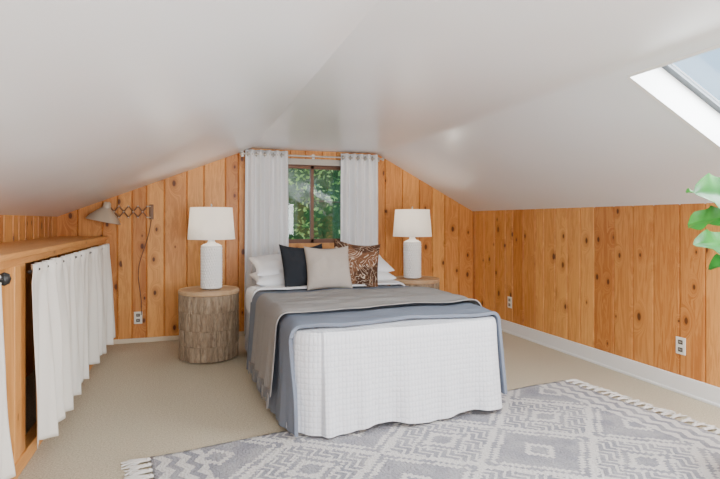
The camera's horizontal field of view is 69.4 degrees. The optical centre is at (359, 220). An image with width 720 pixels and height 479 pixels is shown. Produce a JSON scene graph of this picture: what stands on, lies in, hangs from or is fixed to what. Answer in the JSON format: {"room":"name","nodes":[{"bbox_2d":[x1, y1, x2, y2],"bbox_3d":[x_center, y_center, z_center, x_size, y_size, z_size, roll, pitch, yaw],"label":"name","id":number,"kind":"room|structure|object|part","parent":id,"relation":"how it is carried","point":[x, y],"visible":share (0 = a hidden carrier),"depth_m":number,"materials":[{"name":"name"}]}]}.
{"room":"bedroom","nodes":[
{"label":"bedroom","id":0,"kind":"room"},
{"bbox_2d":[0,215,56,377],"bbox_3d":[-1.802,0.562,1.452,0.136,1.275,7.480,0,0,-18],"label":"wall","id":1,"kind":"structure","parent":0,"point":[12,227],"depth_m":4.04,"materials":[{"name":"brown wood"}]},
{"bbox_2d":[57,148,472,339],"bbox_3d":[-0.771,0.165,5.673,4.680,2.070,0.136,0,0,-18],"label":"wall","id":2,"kind":"structure","parent":0,"point":[170,262],"depth_m":5.30,"materials":[{"name":"brown wood"}]},
{"bbox_2d":[86,202,153,314],"bbox_3d":[-2.323,0.375,4.984,0.301,1.111,0.599,0,0,29],"label":"wall lamp","id":3,"kind":"object","parent":2,"relation":"attached to","point":[103,214],"visible":1,"depth_m":4.84,"materials":[{"name":"beige metal"}]},
{"bbox_3d":[-2.128,0.455,5.144,0.126,0.951,0.008,0,0,-18],"label":"cord","id":4,"kind":"part","parent":3,"relation":"part of","materials":[{"name":"brown plastic"}]},
{"bbox_2d":[134,312,141,323],"bbox_3d":[-2.190,0.955,5.132,0.076,0.120,0.010,0,0,-18],"label":"wall outlet","id":5,"kind":"object","parent":2,"relation":"attached to","point":[137,315],"visible":1,"depth_m":5.13,"materials":[{"name":"beige plastic"}]},
{"bbox_2d":[113,331,244,343],"bbox_3d":[-0.757,1.177,5.598,4.420,0.045,0.013,0,0,-18],"label":"baseboard","id":6,"kind":"structure","parent":2,"relation":"attached to","point":[241,333],"depth_m":5.16,"materials":[{"name":"beige wood"}]},
{"bbox_2d":[239,152,383,161],"bbox_3d":[-0.495,-0.700,5.636,1.596,0.050,0.107,0,0,-18],"label":"curtain rod","id":7,"kind":"object","parent":2,"relation":"attached to","point":[242,154],"visible":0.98,"depth_m":5.58,"materials":[{"name":"silver metal"}]},
{"bbox_2d":[244,149,288,333],"bbox_3d":[-0.970,0.215,5.440,0.469,1.910,0.079,0,0,-18],"label":"window curtain","id":8,"kind":"object","parent":7,"relation":"hanging from","point":[266,176],"visible":0.66,"depth_m":5.43,"materials":[{"name":"white fabric"}]},
{"bbox_2d":[341,153,377,245],"bbox_3d":[-0.001,0.215,5.757,0.445,1.910,0.072,0,0,-18],"label":"window curtain","id":9,"kind":"object","parent":7,"relation":"hanging from","point":[359,177],"visible":0.58,"depth_m":5.75,"materials":[{"name":"white fabric"}]},
{"bbox_2d":[288,158,340,247],"bbox_3d":[-0.508,-0.177,5.739,1.020,0.995,0.175,0,0,-18],"label":"frame","id":10,"kind":"object","parent":2,"relation":"attached to","point":[293,163],"visible":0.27,"depth_m":5.71,"materials":[{"name":"brown wood"}]},
{"bbox_2d":[0,0,719,216],"bbox_3d":[0.376,-0.446,2.164,4.720,0.918,7.480,0,0,-18],"label":"ceiling","id":11,"kind":"structure","parent":0,"point":[492,105],"depth_m":2.48,"materials":[{"name":"white paint"}]},
{"bbox_2d":[627,44,719,149],"bbox_3d":[2.023,-0.564,2.139,1.013,0.646,1.350,0,0,-18],"label":"skylight window","id":12,"kind":"structure","parent":11,"relation":"attached to","point":[666,83],"depth_m":2.71,"materials":[{"name":"white"}]},
{"bbox_3d":[2.062,-0.638,2.152,0.914,0.498,1.310,0,0,-18],"label":"sash","id":13,"kind":"part","parent":12,"relation":"part of","materials":[{"name":"grey"}]},
{"bbox_2d":[17,331,719,478],"bbox_3d":[0.376,1.250,2.164,4.680,0.100,7.480,0,0,-18],"label":"floor","id":14,"kind":"structure","parent":0,"point":[140,400],"depth_m":3.42,"materials":[{"name":"carpet"}]},
{"bbox_2d":[0,236,114,478],"bbox_3d":[-1.818,0.672,2.588,0.536,1.055,5.050,0,0,-18],"label":"base cabinet","id":15,"kind":"object","parent":14,"relation":"on","point":[73,304],"visible":1,"depth_m":2.74,"materials":[{"name":"white fabric"}]},
{"bbox_2d":[0,275,15,478],"bbox_3d":[-1.275,0.668,1.483,0.123,0.887,1.570,0,0,-18],"label":"curtain","id":16,"kind":"object","parent":15,"relation":"hanging from","point":[7,468],"depth_m":2.19,"materials":[{"name":"beige fabric"}]},
{"bbox_2d":[31,244,114,448],"bbox_3d":[-1.954,0.670,3.684,0.114,0.916,2.509,0,0,-18],"label":"curtain","id":17,"kind":"object","parent":15,"relation":"hanging from","point":[73,304],"depth_m":3.07,"materials":[{"name":"beige fabric"}]},
{"bbox_2d":[178,285,238,363],"bbox_3d":[-1.333,0.898,4.593,0.520,0.603,0.520,0,0,-18],"label":"nightstand","id":18,"kind":"object","parent":14,"relation":"on","point":[208,319],"visible":0.98,"depth_m":4.38,"materials":[{"name":"brown wood"}]},
{"bbox_2d":[187,204,234,288],"bbox_3d":[-1.314,0.221,4.599,0.406,0.750,0.406,0,0,-18],"label":"table lamp","id":19,"kind":"object","parent":18,"relation":"on","point":[211,224],"visible":1,"depth_m":4.50,"materials":[{"name":"white ceramic"}]},
{"bbox_3d":[-1.314,0.021,4.599,0.406,0.280,0.406,0,0,-18],"label":"lamp shade","id":20,"kind":"part","parent":19,"relation":"part of","materials":[{"name":"white fabric"}]},
{"bbox_2d":[245,239,506,437],"bbox_3d":[-0.103,0.678,4.051,1.519,1.044,2.278,0,0,-20],"label":"bed","id":21,"kind":"object","parent":14,"relation":"on","point":[333,349],"visible":1,"depth_m":3.13,"materials":[{"name":"white fabric"}]},
{"bbox_2d":[249,254,283,276],"bbox_3d":[-0.671,0.410,4.819,0.650,0.168,0.440,0,16,-22],"label":"sleeping pillow","id":22,"kind":"object","parent":21,"relation":"on","point":[271,265],"depth_m":4.64,"materials":[{"name":"white fabric"}]},
{"bbox_2d":[250,272,284,285],"bbox_3d":[-0.651,0.520,4.762,0.660,0.170,0.460,0,4,-20],"label":"sleeping pillow","id":23,"kind":"object","parent":21,"relation":"on","point":[261,278],"depth_m":4.52,"materials":[{"name":"white fabric"}]},
{"bbox_2d":[251,287,481,396],"bbox_3d":[0.029,0.783,3.710,1.505,0.516,0.825,0,0,-20],"label":"throw blanket","id":24,"kind":"object","parent":21,"relation":"on","point":[272,310],"depth_m":3.47,"materials":[{"name":"grey fabric"}]},
{"bbox_2d":[378,255,394,271],"bbox_3d":[-0.042,0.410,5.049,0.650,0.172,0.440,0,16,-18],"label":"sleeping pillow","id":25,"kind":"object","parent":21,"relation":"on","point":[383,266],"depth_m":4.94,"materials":[{"name":"white fabric"}]},
{"bbox_2d":[378,271,395,279],"bbox_3d":[-0.031,0.520,4.989,0.640,0.185,0.460,0,4,-20],"label":"sleeping pillow","id":26,"kind":"object","parent":21,"relation":"on","point":[382,275],"depth_m":4.87,"materials":[{"name":"white fabric"}]},
{"bbox_2d":[390,276,439,288],"bbox_3d":[0.571,0.898,5.447,0.520,0.603,0.520,0,0,-18],"label":"nightstand","id":27,"kind":"object","parent":14,"relation":"on","point":[424,281],"visible":0.23,"depth_m":5.25,"materials":[{"name":"brown wood"}]},
{"bbox_2d":[393,206,431,278],"bbox_3d":[0.547,0.221,5.439,0.406,0.750,0.406,0,0,-18],"label":"table lamp","id":28,"kind":"object","parent":27,"relation":"on","point":[412,223],"visible":1,"depth_m":5.33,"materials":[{"name":"white ceramic"}]},
{"bbox_3d":[0.547,0.021,5.439,0.406,0.280,0.406,0,0,-18],"label":"lamp shade","id":29,"kind":"part","parent":28,"relation":"part of","materials":[{"name":"white fabric"}]},
{"bbox_2d":[121,378,719,478],"bbox_3d":[0.688,1.189,2.309,3.154,0.019,2.150,0,0,-26],"label":"area rug","id":30,"kind":"object","parent":14,"relation":"on","point":[561,429],"visible":0.92,"depth_m":2.69,"materials":[{"name":"fabric"}]},
{"bbox_2d":[686,173,719,269],"bbox_3d":[1.748,0.442,2.273,0.563,1.482,0.589,0,0,28],"label":"fiddle leaf fig","id":31,"kind":"object","parent":30,"relation":"on","point":[708,187],"visible":1,"depth_m":2.24,"materials":[{"name":"green plant"}]},
{"bbox_2d":[473,203,719,387],"bbox_3d":[2.555,0.525,2.876,0.136,1.350,7.480,0,0,-18],"label":"wall","id":32,"kind":"structure","parent":0,"point":[623,281],"depth_m":4.22,"materials":[{"name":"brown wood"}]},
{"bbox_2d":[508,296,511,307],"bbox_3d":[1.600,0.870,5.562,0.010,0.120,0.076,0,0,-18],"label":"wall outlet","id":33,"kind":"object","parent":32,"relation":"attached to","point":[509,298],"visible":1,"depth_m":5.56,"materials":[{"name":"beige plastic"}]},
{"bbox_2d":[501,319,719,407],"bbox_3d":[2.478,1.137,2.851,0.023,0.125,7.240,0,0,-18],"label":"baseboard","id":34,"kind":"structure","parent":32,"relation":"attached to","point":[701,391],"depth_m":4.07,"materials":[{"name":"white"}]},
{"bbox_2d":[676,336,685,355],"bbox_3d":[2.234,0.870,3.623,0.010,0.120,0.076,0,0,-18],"label":"wall outlet","id":35,"kind":"object","parent":32,"relation":"attached to","point":[680,342],"visible":1,"depth_m":3.62,"materials":[{"name":"beige plastic"}]},
{"label":"outside","id":36,"kind":"structure","parent":0,"visible":0},
{"bbox_2d":[288,168,340,238],"bbox_3d":[-1.482,0.424,9.616,5.268,7.567,4.317,0,0,-18],"label":"tree","id":37,"kind":"object","parent":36,"point":[327,183],"visible":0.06,"depth_m":8.78,"materials":[{"name":"green plant"}]}
]}

